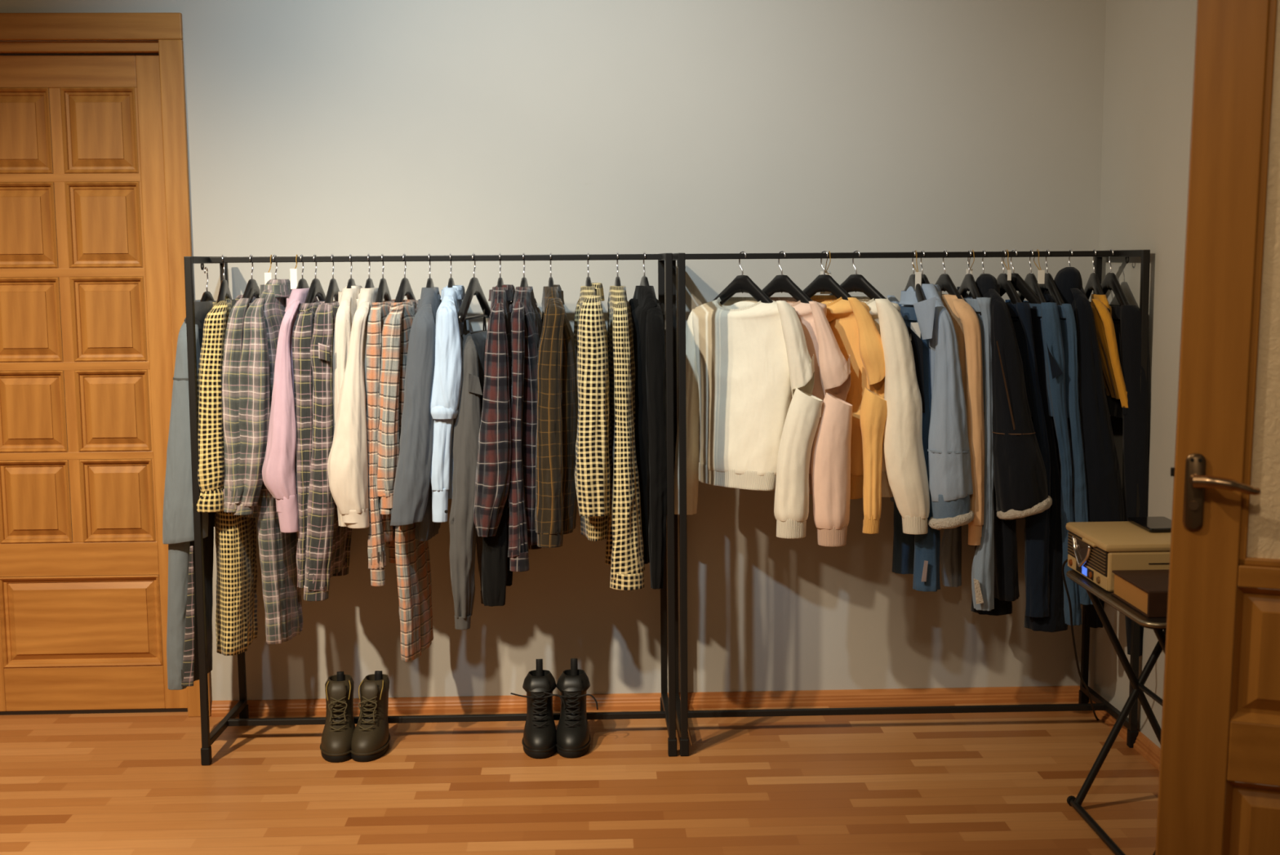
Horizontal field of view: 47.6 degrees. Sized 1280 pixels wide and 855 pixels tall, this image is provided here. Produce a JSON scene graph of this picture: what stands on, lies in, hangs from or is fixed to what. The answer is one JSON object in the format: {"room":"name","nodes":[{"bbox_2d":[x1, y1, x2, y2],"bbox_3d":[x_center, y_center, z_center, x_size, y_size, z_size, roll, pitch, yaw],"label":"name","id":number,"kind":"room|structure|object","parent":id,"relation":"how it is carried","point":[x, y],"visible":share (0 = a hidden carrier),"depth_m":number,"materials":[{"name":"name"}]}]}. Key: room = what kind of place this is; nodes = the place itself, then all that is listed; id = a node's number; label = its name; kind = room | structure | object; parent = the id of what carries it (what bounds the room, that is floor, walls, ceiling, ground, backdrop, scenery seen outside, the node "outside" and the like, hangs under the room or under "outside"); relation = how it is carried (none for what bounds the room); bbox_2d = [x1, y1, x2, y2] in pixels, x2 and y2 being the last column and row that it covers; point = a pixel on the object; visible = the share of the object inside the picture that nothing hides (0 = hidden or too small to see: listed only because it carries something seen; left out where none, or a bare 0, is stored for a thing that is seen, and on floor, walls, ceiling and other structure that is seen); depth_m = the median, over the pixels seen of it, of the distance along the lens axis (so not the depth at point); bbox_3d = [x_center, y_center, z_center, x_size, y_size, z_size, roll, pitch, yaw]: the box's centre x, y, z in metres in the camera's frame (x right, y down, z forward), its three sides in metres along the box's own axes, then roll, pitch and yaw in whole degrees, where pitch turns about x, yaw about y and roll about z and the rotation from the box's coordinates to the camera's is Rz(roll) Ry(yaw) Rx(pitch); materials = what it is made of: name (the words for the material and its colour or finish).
{"room":"dressing room","nodes":[
{"label":"dressing room","id":0,"kind":"room"},
{"bbox_2d":[0,0,1106,703],"bbox_3d":[-0.615,-0.485,4.459,4.290,2.750,0.120,-1,7,-2],"label":"wall","id":1,"kind":"structure","parent":0,"point":[319,127],"depth_m":4.40,"materials":[{"name":"paint"}]},
{"bbox_2d":[0,13,211,716],"bbox_3d":[-1.813,-0.162,4.434,0.938,2.131,0.118,-1,7,-2],"label":"door","id":2,"kind":"structure","parent":1,"relation":"in","point":[92,642],"depth_m":4.43,"materials":[{"name":"brown wood"}]},
{"bbox_2d":[211,684,1079,716],"bbox_3d":[0.034,0.860,4.566,2.732,0.046,0.022,-1,7,-2],"label":"baseboard","id":3,"kind":"structure","parent":1,"relation":"attached to","point":[512,703],"depth_m":4.57,"materials":[{"name":"brown wood"}]},
{"bbox_2d":[0,701,1223,854],"bbox_3d":[-0.067,1.173,2.318,5.200,0.060,5.250,-1,7,-2],"label":"floor","id":4,"kind":"structure","parent":0,"point":[984,783],"depth_m":3.87,"materials":[{"name":"laminate"}]},
{"bbox_2d":[320,671,355,762],"bbox_3d":[-0.866,0.831,4.187,0.110,0.202,0.225,-1,7,-2],"label":"boot","id":5,"kind":"object","parent":4,"relation":"on","point":[340,725],"visible":0.92,"depth_m":4.16,"materials":[{"name":"brown leather"}]},
{"bbox_2d":[350,670,390,761],"bbox_3d":[-0.779,0.830,4.190,0.110,0.202,0.225,-1,7,-2],"label":"boot","id":6,"kind":"object","parent":4,"relation":"on","point":[371,738],"visible":1,"depth_m":4.17,"materials":[{"name":"brown leather"}]},
{"bbox_2d":[183,253,676,764],"bbox_3d":[-0.575,0.213,4.220,1.338,1.418,0.409,-1,7,-2],"label":"clothes rack","id":7,"kind":"object","parent":4,"relation":"on","point":[668,704],"visible":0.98,"depth_m":4.11,"materials":[{"name":"black"}]},
{"bbox_2d":[198,266,213,328],"bbox_3d":[-1.230,-0.360,4.130,0.023,0.193,0.260,0,7,4],"label":"clothes hanger","id":8,"kind":"object","parent":7,"relation":"hanging from","point":[206,295],"visible":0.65,"depth_m":4.12,"materials":[{"name":"black paint"}]},
{"bbox_2d":[162,299,216,689],"bbox_3d":[-1.264,0.178,4.193,0.147,1.089,0.386,1,7,8],"label":"shirt","id":9,"kind":"object","parent":8,"relation":"hanging from","point":[182,644],"visible":0.56,"depth_m":4.05,"materials":[{"name":"fabric"}]},
{"bbox_2d":[216,254,232,303],"bbox_3d":[-1.181,-0.394,4.128,0.023,0.193,0.306,-1,7,-7],"label":"clothes hanger","id":10,"kind":"object","parent":7,"relation":"hanging from","point":[224,293],"visible":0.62,"depth_m":4.10,"materials":[{"name":"black paint"}]},
{"bbox_2d":[196,297,257,655],"bbox_3d":[-1.191,0.130,4.194,0.140,1.001,0.430,-1,7,-7],"label":"shirt","id":11,"kind":"object","parent":10,"relation":"hanging from","point":[236,611],"visible":0.54,"depth_m":4.07,"materials":[{"name":"fabric"}]},
{"bbox_2d":[242,254,259,303],"bbox_3d":[-1.102,-0.395,4.131,0.023,0.193,0.306,0,7,2],"label":"clothes hanger","id":12,"kind":"object","parent":7,"relation":"hanging from","point":[252,289],"visible":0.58,"depth_m":4.11,"materials":[{"name":"black paint"}]},
{"bbox_2d":[222,294,258,517],"bbox_3d":[-1.103,-0.072,4.181,0.114,0.617,0.427,0,7,2],"label":"plaid shirt","id":13,"kind":"object","parent":12,"relation":"hanging from","point":[233,487],"visible":0.36,"depth_m":3.98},
{"bbox_2d":[272,253,288,297],"bbox_3d":[-1.035,-0.396,4.133,0.023,0.193,0.306,0,7,7],"label":"clothes hanger","id":14,"kind":"object","parent":7,"relation":"hanging from","point":[274,255],"visible":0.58,"depth_m":4.13,"materials":[{"name":"black paint"}]},
{"bbox_2d":[232,279,302,644],"bbox_3d":[-1.044,0.087,4.196,0.130,1.025,0.430,0,7,8],"label":"plaid shirt","id":15,"kind":"object","parent":14,"relation":"hanging from","point":[282,596],"visible":0.61,"depth_m":4.03,"materials":[{"name":"fabric"}]},
{"bbox_2d":[264,254,271,284],"bbox_3d":[-1.050,-0.446,4.119,0.020,0.086,0.048,-1,7,-2],"label":"price tag","id":16,"kind":"object","parent":14,"relation":"hanging from","point":[268,276],"visible":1,"depth_m":4.10,"materials":[{"name":"white"}]},
{"bbox_2d":[296,253,309,288],"bbox_3d":[-0.960,-0.397,4.136,0.023,0.193,0.306,0,7,3],"label":"clothes hanger","id":17,"kind":"object","parent":7,"relation":"hanging from","point":[302,283],"visible":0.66,"depth_m":4.12,"materials":[{"name":"black paint"}]},
{"bbox_2d":[262,288,318,532],"bbox_3d":[-0.975,-0.065,4.182,0.128,0.669,0.446,0,7,4],"label":"shirt","id":18,"kind":"object","parent":17,"relation":"hanging from","point":[278,468],"visible":0.4,"depth_m":3.98,"materials":[{"name":"fabric"}]},
{"bbox_2d":[289,254,297,288],"bbox_3d":[-0.979,-0.442,4.122,0.020,0.097,0.048,-1,7,-2],"label":"price tag","id":19,"kind":"object","parent":17,"relation":"hanging from","point":[293,272],"visible":1,"depth_m":4.10,"materials":[{"name":"white"}]},
{"bbox_2d":[304,253,325,302],"bbox_3d":[-0.923,-0.397,4.137,0.023,0.193,0.306,0,7,3],"label":"clothes hanger","id":20,"kind":"object","parent":7,"relation":"hanging from","point":[316,289],"visible":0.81,"depth_m":4.11,"materials":[{"name":"black paint"}]},
{"bbox_2d":[291,297,320,587],"bbox_3d":[-0.926,0.029,4.200,0.103,0.801,0.397,0,7,5],"label":"plaid shirt","id":21,"kind":"object","parent":20,"relation":"hanging from","point":[303,328],"visible":0.34,"depth_m":4.00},
{"bbox_2d":[324,253,339,302],"bbox_3d":[-0.873,-0.397,4.139,0.023,0.193,0.306,-1,7,-1],"label":"clothes hanger","id":22,"kind":"object","parent":7,"relation":"hanging from","point":[333,289],"visible":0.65,"depth_m":4.11,"materials":[{"name":"black paint"}]},
{"bbox_2d":[303,300,351,600],"bbox_3d":[-0.891,0.049,4.200,0.119,0.825,0.436,-1,7,-2],"label":"plaid shirt","id":23,"kind":"object","parent":22,"relation":"hanging from","point":[327,544],"visible":0.66,"depth_m":4.01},
{"bbox_2d":[346,253,355,288],"bbox_3d":[-0.822,-0.398,4.141,0.023,0.193,0.306,-1,7,-1],"label":"clothes hanger","id":24,"kind":"object","parent":7,"relation":"hanging from","point":[351,282],"visible":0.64,"depth_m":4.12,"materials":[{"name":"black paint"}]},
{"bbox_2d":[332,284,362,526],"bbox_3d":[-0.815,-0.076,4.192,0.103,0.665,0.388,-1,7,-2],"label":"shirt","id":25,"kind":"object","parent":24,"relation":"hanging from","point":[347,300],"visible":0.31,"depth_m":4.00,"materials":[{"name":"fabric"}]},
{"bbox_2d":[364,253,374,288],"bbox_3d":[-0.771,-0.399,4.142,0.023,0.193,0.306,-1,7,-1],"label":"clothes hanger","id":26,"kind":"object","parent":7,"relation":"hanging from","point":[369,283],"visible":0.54,"depth_m":4.12,"materials":[{"name":"black paint"}]},
{"bbox_2d":[327,287,384,528],"bbox_3d":[-0.789,-0.072,4.182,0.164,0.658,0.465,-1,7,-2],"label":"shirt","id":27,"kind":"object","parent":26,"relation":"hanging from","point":[348,462],"visible":0.53,"depth_m":3.98,"materials":[{"name":"fabric"}]},
{"bbox_2d":[374,253,391,302],"bbox_3d":[-0.732,-0.399,4.144,0.023,0.193,0.306,0,7,-1],"label":"clothes hanger","id":28,"kind":"object","parent":7,"relation":"hanging from","point":[383,293],"visible":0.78,"depth_m":4.12,"materials":[{"name":"black paint"}]},
{"bbox_2d":[365,299,395,586],"bbox_3d":[-0.732,0.029,4.209,0.090,0.788,0.404,-1,7,-2],"label":"plaid shirt","id":29,"kind":"object","parent":28,"relation":"hanging from","point":[380,531],"visible":0.57,"depth_m":4.03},
{"bbox_2d":[394,253,416,302],"bbox_3d":[-0.670,-0.400,4.146,0.023,0.193,0.306,0,7,5],"label":"clothes hanger","id":30,"kind":"object","parent":7,"relation":"hanging from","point":[405,289],"visible":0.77,"depth_m":4.12,"materials":[{"name":"black paint"}]},
{"bbox_2d":[377,299,433,661],"bbox_3d":[-0.659,0.141,4.219,0.111,1.019,0.433,0,7,5],"label":"plaid shirt","id":31,"kind":"object","parent":30,"relation":"hanging from","point":[412,556],"visible":0.5,"depth_m":4.04,"materials":[{"name":"fabric"}]},
{"bbox_2d":[426,253,434,288],"bbox_3d":[-0.600,-0.401,4.148,0.023,0.193,0.306,-1,7,-2],"label":"clothes hanger","id":32,"kind":"object","parent":7,"relation":"hanging from","point":[429,282],"visible":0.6,"depth_m":4.13,"materials":[{"name":"black paint"}]},
{"bbox_2d":[390,287,441,541],"bbox_3d":[-0.627,-0.050,4.192,0.149,0.707,0.458,-1,7,-2],"label":"shirt","id":33,"kind":"object","parent":32,"relation":"hanging from","point":[412,491],"visible":0.75,"depth_m":3.99,"materials":[{"name":"fabric"}]},
{"bbox_2d":[447,253,454,287],"bbox_3d":[-0.539,-0.401,4.150,0.023,0.193,0.306,-1,7,-3],"label":"clothes hanger","id":34,"kind":"object","parent":7,"relation":"hanging from","point":[451,282],"visible":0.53,"depth_m":4.13,"materials":[{"name":"black paint"}]},
{"bbox_2d":[430,284,471,522],"bbox_3d":[-0.534,-0.083,4.195,0.121,0.651,0.444,-1,7,-2],"label":"shirt","id":35,"kind":"object","parent":34,"relation":"hanging from","point":[447,375],"visible":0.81,"depth_m":3.99,"materials":[{"name":"fabric"}]},
{"bbox_2d":[457,253,490,323],"bbox_3d":[-0.474,-0.402,4.153,0.023,0.193,0.367,0,7,7],"label":"clothes hanger","id":36,"kind":"object","parent":7,"relation":"hanging from","point":[474,288],"visible":0.97,"depth_m":4.12,"materials":[{"name":"black paint"}]},
{"bbox_2d":[448,308,487,629],"bbox_3d":[-0.460,0.101,4.218,0.103,0.898,0.410,1,7,8],"label":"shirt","id":37,"kind":"object","parent":36,"relation":"hanging from","point":[464,536],"visible":0.52,"depth_m":4.04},
{"bbox_2d":[497,253,503,287],"bbox_3d":[-0.399,-0.403,4.155,0.023,0.193,0.306,-1,7,-1],"label":"clothes hanger","id":38,"kind":"object","parent":7,"relation":"hanging from","point":[500,282],"visible":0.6,"depth_m":4.13,"materials":[{"name":"black paint"}]},
{"bbox_2d":[473,284,515,537],"bbox_3d":[-0.412,-0.064,4.198,0.120,0.693,0.459,-1,7,-2],"label":"plaid shirt","id":39,"kind":"object","parent":38,"relation":"hanging from","point":[492,478],"visible":0.83,"depth_m":4.00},
{"bbox_2d":[481,496,512,606],"bbox_3d":[-0.413,0.094,4.201,0.085,0.792,0.314,-1,7,-2],"label":"trousers","id":40,"kind":"object","parent":38,"relation":"hanging from","point":[496,574],"visible":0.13,"depth_m":4.09,"materials":[{"name":"black fabric"}]},
{"bbox_2d":[520,252,528,287],"bbox_3d":[-0.331,-0.403,4.157,0.023,0.193,0.306,0,7,2],"label":"clothes hanger","id":41,"kind":"object","parent":7,"relation":"hanging from","point":[524,283],"visible":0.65,"depth_m":4.14,"materials":[{"name":"black paint"}]},
{"bbox_2d":[507,286,542,571],"bbox_3d":[-0.312,-0.013,4.213,0.120,0.790,0.417,0,7,5],"label":"plaid shirt","id":42,"kind":"object","parent":41,"relation":"hanging from","point":[526,325],"visible":0.77,"depth_m":4.05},
{"bbox_2d":[534,284,577,547],"bbox_3d":[-0.242,-0.049,4.211,0.148,0.724,0.432,-1,7,-2],"label":"shirt","id":43,"kind":"object","parent":7,"relation":"hanging from","point":[556,496],"visible":0.98,"depth_m":4.03,"materials":[{"name":"brown fabric"}]},
{"bbox_2d":[585,252,591,286],"bbox_3d":[-0.148,-0.406,4.164,0.023,0.193,0.306,-1,7,-4],"label":"clothes hanger","id":44,"kind":"object","parent":7,"relation":"hanging from","point":[588,283],"visible":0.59,"depth_m":4.14,"materials":[{"name":"black paint"}]},
{"bbox_2d":[573,282,612,541],"bbox_3d":[-0.143,-0.057,4.211,0.115,0.721,0.470,-1,7,-5],"label":"shirt","id":45,"kind":"object","parent":44,"relation":"hanging from","point":[593,446],"visible":0.95,"depth_m":4.00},
{"bbox_2d":[614,252,621,286],"bbox_3d":[-0.064,-0.406,4.167,0.023,0.193,0.306,-1,7,-4],"label":"clothes hanger","id":46,"kind":"object","parent":7,"relation":"hanging from","point":[617,282],"visible":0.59,"depth_m":4.14,"materials":[{"name":"black paint"}]},
{"bbox_2d":[604,285,644,590],"bbox_3d":[-0.049,0.011,4.221,0.101,0.841,0.440,-1,7,-4],"label":"shirt","id":47,"kind":"object","parent":46,"relation":"hanging from","point":[624,541],"visible":0.94,"depth_m":4.04,"materials":[{"name":"fabric"}]},
{"bbox_2d":[640,251,648,285],"bbox_3d":[0.013,-0.407,4.169,0.023,0.193,0.306,-2,7,-10],"label":"clothes hanger","id":48,"kind":"object","parent":7,"relation":"hanging from","point":[644,281],"visible":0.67,"depth_m":4.15,"materials":[{"name":"black paint"}]},
{"bbox_2d":[628,285,666,589],"bbox_3d":[0.003,0.013,4.231,0.138,0.847,0.407,-1,7,-2],"label":"shirt","id":49,"kind":"object","parent":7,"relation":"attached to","point":[647,312],"visible":0.66,"depth_m":4.06,"materials":[{"name":"fabric"}]},
{"bbox_2d":[510,658,565,758],"bbox_3d":[-0.287,0.811,4.204,0.149,0.230,0.212,2,7,20],"label":"boot","id":50,"kind":"object","parent":4,"relation":"on","point":[539,739],"visible":0.98,"depth_m":4.18,"materials":[{"name":"black leather"}]},
{"bbox_2d":[543,657,598,757],"bbox_3d":[-0.191,0.810,4.207,0.148,0.230,0.213,2,7,23],"label":"boot","id":51,"kind":"object","parent":4,"relation":"on","point":[573,737],"visible":1,"depth_m":4.19,"materials":[{"name":"black leather"}]},
{"bbox_2d":[672,249,1150,755],"bbox_3d":[0.758,0.198,4.266,1.318,1.418,0.409,-1,7,-2],"label":"clothes rack","id":52,"kind":"object","parent":4,"relation":"on","point":[682,713],"visible":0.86,"depth_m":4.18,"materials":[{"name":"black"}]},
{"bbox_2d":[713,250,773,304],"bbox_3d":[0.295,-0.410,4.179,0.023,0.193,0.306,-7,9,-44],"label":"clothes hanger","id":53,"kind":"object","parent":52,"relation":"hanging from","point":[742,283],"visible":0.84,"depth_m":4.17,"materials":[{"name":"black paint"}]},
{"bbox_2d":[674,297,822,538],"bbox_3d":[0.308,-0.041,4.192,0.143,0.664,0.507,-7,9,-44],"label":"sweater","id":54,"kind":"object","parent":53,"relation":"hanging from","point":[750,369],"visible":0.96,"depth_m":4.11,"materials":[{"name":"fabric"}]},
{"bbox_2d":[761,250,813,303],"bbox_3d":[0.408,-0.412,4.183,0.023,0.193,0.306,-7,9,-44],"label":"clothes hanger","id":55,"kind":"object","parent":52,"relation":"hanging from","point":[781,283],"visible":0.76,"depth_m":4.17,"materials":[{"name":"black paint"}]},
{"bbox_2d":[769,297,852,546],"bbox_3d":[0.441,-0.028,4.202,0.132,0.691,0.436,-6,8,-38],"label":"sweater","id":56,"kind":"object","parent":55,"relation":"hanging from","point":[829,467],"visible":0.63,"depth_m":4.05,"materials":[{"name":"fabric"}]},
{"bbox_2d":[802,250,852,300],"bbox_3d":[0.531,-0.413,4.187,0.023,0.193,0.306,-7,9,-44],"label":"clothes hanger","id":57,"kind":"object","parent":52,"relation":"hanging from","point":[824,282],"visible":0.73,"depth_m":4.18,"materials":[{"name":"black paint"}]},
{"bbox_2d":[820,251,831,293],"bbox_3d":[0.541,-0.447,4.196,0.031,0.124,0.059,-1,7,-2],"label":"price tag","id":58,"kind":"object","parent":57,"relation":"hanging from","point":[828,273],"visible":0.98,"depth_m":4.22,"materials":[{"name":"white"}]},
{"bbox_2d":[810,294,887,533],"bbox_3d":[0.561,-0.049,4.217,0.152,0.664,0.419,-6,8,-39],"label":"sweater","id":59,"kind":"object","parent":57,"relation":"hanging from","point":[855,332],"visible":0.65,"depth_m":4.08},
{"bbox_2d":[829,249,899,311],"bbox_3d":[0.623,-0.414,4.191,0.023,0.193,0.306,-7,9,-44],"label":"clothes hanger","id":60,"kind":"object","parent":52,"relation":"hanging from","point":[855,282],"visible":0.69,"depth_m":4.17,"materials":[{"name":"black paint"}]},
{"bbox_2d":[830,296,929,534],"bbox_3d":[0.661,-0.046,4.206,0.155,0.661,0.428,-4,8,-30],"label":"sweater","id":61,"kind":"object","parent":60,"relation":"hanging from","point":[904,478],"visible":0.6,"depth_m":4.04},
{"bbox_2d":[904,249,925,302],"bbox_3d":[0.790,-0.416,4.196,0.023,0.193,0.306,-1,7,-5],"label":"clothes hanger","id":62,"kind":"object","parent":52,"relation":"hanging from","point":[920,296],"visible":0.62,"depth_m":4.16,"materials":[{"name":"black paint"}]},
{"bbox_2d":[892,303,940,591],"bbox_3d":[0.808,0.049,4.233,0.093,0.809,0.313,-1,7,-2],"label":"jeans","id":63,"kind":"object","parent":62,"relation":"hanging from","point":[918,555],"visible":0.36,"depth_m":4.14,"materials":[{"name":"blue fabric"}]},
{"bbox_2d":[912,250,921,287],"bbox_3d":[0.792,-0.437,4.177,0.018,0.144,0.070,-1,7,-2],"label":"price tag","id":64,"kind":"object","parent":62,"relation":"hanging from","point":[917,274],"visible":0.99,"depth_m":4.14,"materials":[{"name":"white"}]},
{"bbox_2d":[920,249,929,284],"bbox_3d":[0.815,-0.416,4.197,0.023,0.193,0.306,-2,7,-10],"label":"clothes hanger","id":65,"kind":"object","parent":52,"relation":"hanging from","point":[924,278],"visible":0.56,"depth_m":4.17,"materials":[{"name":"black paint"}]},
{"bbox_2d":[887,283,974,529],"bbox_3d":[0.839,-0.076,4.234,0.185,0.684,0.472,-1,7,-2],"label":"denim jacket","id":66,"kind":"object","parent":65,"relation":"hanging from","point":[949,467],"visible":0.61,"depth_m":4.04,"materials":[{"name":"fabric"}]},
{"bbox_2d":[910,322,920,340],"bbox_3d":[0.771,-0.269,4.066,0.028,0.050,0.001,-1,7,-2],"label":"label","id":67,"kind":"object","parent":66,"relation":"attached to","point":[914,326],"visible":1,"depth_m":4.07,"materials":[{"name":"white"}]},
{"bbox_2d":[934,249,962,298],"bbox_3d":[0.880,-0.417,4.199,0.023,0.193,0.306,-2,7,-13],"label":"clothes hanger","id":68,"kind":"object","parent":52,"relation":"hanging from","point":[944,281],"visible":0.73,"depth_m":4.17,"materials":[{"name":"black paint"}]},
{"bbox_2d":[942,293,985,545],"bbox_3d":[0.891,-0.039,4.260,0.104,0.702,0.431,-2,7,-13],"label":"sweater","id":69,"kind":"object","parent":68,"relation":"hanging from","point":[966,322],"visible":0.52,"depth_m":4.07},
{"bbox_2d":[958,249,981,315],"bbox_3d":[0.951,-0.418,4.202,0.023,0.193,0.306,-1,7,-5],"label":"clothes hanger","id":70,"kind":"object","parent":52,"relation":"hanging from","point":[969,284],"visible":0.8,"depth_m":4.18,"materials":[{"name":"black paint"}]},
{"bbox_2d":[940,297,994,610],"bbox_3d":[0.960,0.061,4.242,0.072,0.886,0.371,-1,7,-5],"label":"jeans","id":71,"kind":"object","parent":70,"relation":"hanging from","point":[983,564],"visible":0.53,"depth_m":4.11,"materials":[{"name":"fabric"}]},
{"bbox_2d":[979,248,986,275],"bbox_3d":[0.993,-0.418,4.203,0.023,0.193,0.306,-1,7,-3],"label":"clothes hanger","id":72,"kind":"object","parent":52,"relation":"hanging from","point":[984,250],"visible":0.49,"depth_m":4.20,"materials":[{"name":"black paint"}]},
{"bbox_2d":[956,273,1052,600],"bbox_3d":[1.056,0.019,4.248,0.192,0.931,0.478,-1,7,-2],"label":"denim jacket","id":73,"kind":"object","parent":72,"relation":"hanging from","point":[1020,489],"visible":0.59,"depth_m":4.04,"materials":[{"name":"fabric"}]},
{"bbox_2d":[996,248,1022,303],"bbox_3d":[1.051,-0.419,4.205,0.023,0.193,0.306,-1,7,-9],"label":"clothes hanger","id":74,"kind":"object","parent":52,"relation":"hanging from","point":[1005,285],"visible":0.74,"depth_m":4.16,"materials":[{"name":"black paint"}]},
{"bbox_2d":[1005,302,1050,617],"bbox_3d":[1.088,0.079,4.250,0.121,0.895,0.336,-2,7,-10],"label":"jeans","id":75,"kind":"object","parent":74,"relation":"hanging from","point":[1037,527],"visible":0.41,"depth_m":4.12,"materials":[{"name":"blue fabric"}]},
{"bbox_2d":[1000,248,1040,303],"bbox_3d":[1.081,-0.419,4.206,0.023,0.193,0.306,-4,7,-26],"label":"clothes hanger","id":76,"kind":"object","parent":52,"relation":"hanging from","point":[1020,285],"visible":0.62,"depth_m":4.16,"materials":[{"name":"black paint"}]},
{"bbox_2d":[970,306,1067,631],"bbox_3d":[1.114,0.108,4.258,0.131,0.930,0.335,-4,7,-29],"label":"jeans","id":77,"kind":"object","parent":76,"relation":"hanging from","point":[1055,622],"visible":0.23,"depth_m":4.15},
{"bbox_2d":[1017,248,1046,302],"bbox_3d":[1.132,-0.420,4.208,0.023,0.193,0.306,-1,7,-4],"label":"clothes hanger","id":78,"kind":"object","parent":52,"relation":"hanging from","point":[1030,279],"visible":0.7,"depth_m":4.17,"materials":[{"name":"black paint"}]},
{"bbox_2d":[1033,249,1044,284],"bbox_3d":[1.147,-0.463,4.187,0.020,0.098,0.070,-1,7,-2],"label":"price tag","id":79,"kind":"object","parent":78,"relation":"hanging from","point":[1041,273],"visible":1,"depth_m":4.16,"materials":[{"name":"white"}]},
{"bbox_2d":[1004,299,1082,625],"bbox_3d":[1.179,0.090,4.252,0.140,0.917,0.370,-1,7,-4],"label":"jeans","id":80,"kind":"object","parent":78,"relation":"hanging from","point":[1048,313],"visible":0.48,"depth_m":4.08,"materials":[{"name":"blue fabric"}]},
{"bbox_2d":[1027,248,1065,305],"bbox_3d":[1.179,-0.420,4.210,0.023,0.193,0.306,-1,7,-6],"label":"clothes hanger","id":81,"kind":"object","parent":52,"relation":"hanging from","point":[1050,284],"visible":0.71,"depth_m":4.16,"materials":[{"name":"black paint"}]},
{"bbox_2d":[1023,300,1093,604],"bbox_3d":[1.212,0.060,4.253,0.124,0.853,0.367,-1,7,-6],"label":"jeans","id":82,"kind":"object","parent":81,"relation":"hanging from","point":[1068,323],"visible":0.32,"depth_m":4.08,"materials":[{"name":"blue fabric"}]},
{"bbox_2d":[1068,248,1072,266],"bbox_3d":[1.247,-0.421,4.212,0.023,0.193,0.306,-1,7,-2],"label":"clothes hanger","id":83,"kind":"object","parent":52,"relation":"hanging from","point":[1071,250],"visible":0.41,"depth_m":4.21,"materials":[{"name":"black paint"}]},
{"bbox_2d":[1043,266,1124,521],"bbox_3d":[1.286,-0.049,4.258,0.198,0.841,0.423,-1,7,-2],"label":"hooded jacket","id":84,"kind":"object","parent":83,"relation":"hanging from","point":[1105,503],"visible":0.34,"depth_m":4.08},
{"bbox_2d":[1084,248,1110,312],"bbox_3d":[1.316,-0.422,4.215,0.023,0.193,0.306,0,7,3],"label":"clothes hanger","id":85,"kind":"object","parent":52,"relation":"hanging from","point":[1093,283],"visible":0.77,"depth_m":4.20,"materials":[{"name":"black paint"}]},
{"bbox_2d":[1090,293,1128,414],"bbox_3d":[1.338,-0.219,4.256,0.108,0.345,0.416,0,7,3],"label":"sweater","id":86,"kind":"object","parent":85,"relation":"hanging from","point":[1113,380],"visible":0.64,"depth_m":4.08,"materials":[{"name":"fabric"}]},
{"bbox_2d":[1090,248,1129,306],"bbox_3d":[1.366,-0.422,4.216,0.023,0.193,0.306,-1,7,-4],"label":"clothes hanger","id":87,"kind":"object","parent":52,"relation":"hanging from","point":[1110,282],"visible":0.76,"depth_m":4.18,"materials":[{"name":"black paint"}]},
{"bbox_2d":[1084,302,1151,656],"bbox_3d":[1.391,0.135,4.272,0.130,0.999,0.391,-1,7,-2],"label":"jacket","id":88,"kind":"object","parent":87,"relation":"hanging from","point":[1126,319],"visible":0.4,"depth_m":4.07,"materials":[{"name":"fabric"}]},
{"bbox_2d":[1062,558,1099,719],"bbox_3d":[1.261,0.607,4.082,0.151,0.663,0.724,2,7,17],"label":"power cable","id":89,"kind":"object","parent":4,"relation":"on","point":[1066,560],"visible":0.77,"depth_m":3.88,"materials":[{"name":"black plastic"}]},
{"bbox_2d":[1066,569,1235,854],"bbox_3d":[1.262,0.694,3.433,0.373,0.618,0.557,-1,7,-2],"label":"folding table","id":90,"kind":"object","parent":4,"relation":"on","point":[1095,591],"visible":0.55,"depth_m":3.65,"materials":[{"name":"black"}]},
{"bbox_2d":[1066,520,1171,591],"bbox_3d":[1.240,0.310,3.543,0.330,0.116,0.293,-1,7,-2],"label":"record player","id":91,"kind":"object","parent":90,"relation":"on","point":[1095,548],"visible":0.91,"depth_m":3.45},
{"bbox_2d":[1067,530,1108,576],"bbox_3d":[1.091,0.305,3.538,0.007,0.058,0.273,-1,7,-2],"label":"grille","id":92,"kind":"object","parent":91,"relation":"attached to","point":[1088,553],"depth_m":3.51,"materials":[{"name":"brown"}]},
{"bbox_2d":[1127,515,1171,532],"bbox_3d":[1.282,0.240,3.599,0.100,0.009,0.170,-1,7,-2],"label":"mobile phone","id":93,"kind":"object","parent":91,"relation":"on","point":[1151,524],"visible":0.76,"depth_m":3.59,"materials":[{"name":"black"}]},
{"bbox_2d":[1111,568,1249,617],"bbox_3d":[1.226,0.371,3.274,0.250,0.058,0.223,-1,7,-2],"label":"box","id":94,"kind":"object","parent":90,"relation":"on","point":[1146,591],"visible":0.43,"depth_m":3.25,"materials":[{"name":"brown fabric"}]},
{"bbox_2d":[1155,0,1279,854],"bbox_3d":[1.429,0.030,2.627,0.888,2.121,0.100,2,7,18],"label":"door","id":95,"kind":"structure","parent":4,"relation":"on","point":[1225,533],"depth_m":2.74,"materials":[{"name":"brown wood"}]},
{"bbox_2d":[1088,0,1277,796],"bbox_3d":[1.495,-0.424,3.802,0.120,2.750,1.350,-1,7,-2],"label":"wall","id":96,"kind":"structure","parent":0,"point":[1149,47],"depth_m":4.05,"materials":[{"name":"paint"}]},
{"bbox_2d":[1088,698,1225,811],"bbox_3d":[1.433,0.920,3.954,0.022,0.046,1.350,-1,7,-2],"label":"baseboard","id":97,"kind":"structure","parent":96,"relation":"attached to","point":[1149,750],"depth_m":4.12,"materials":[{"name":"brown wood"}]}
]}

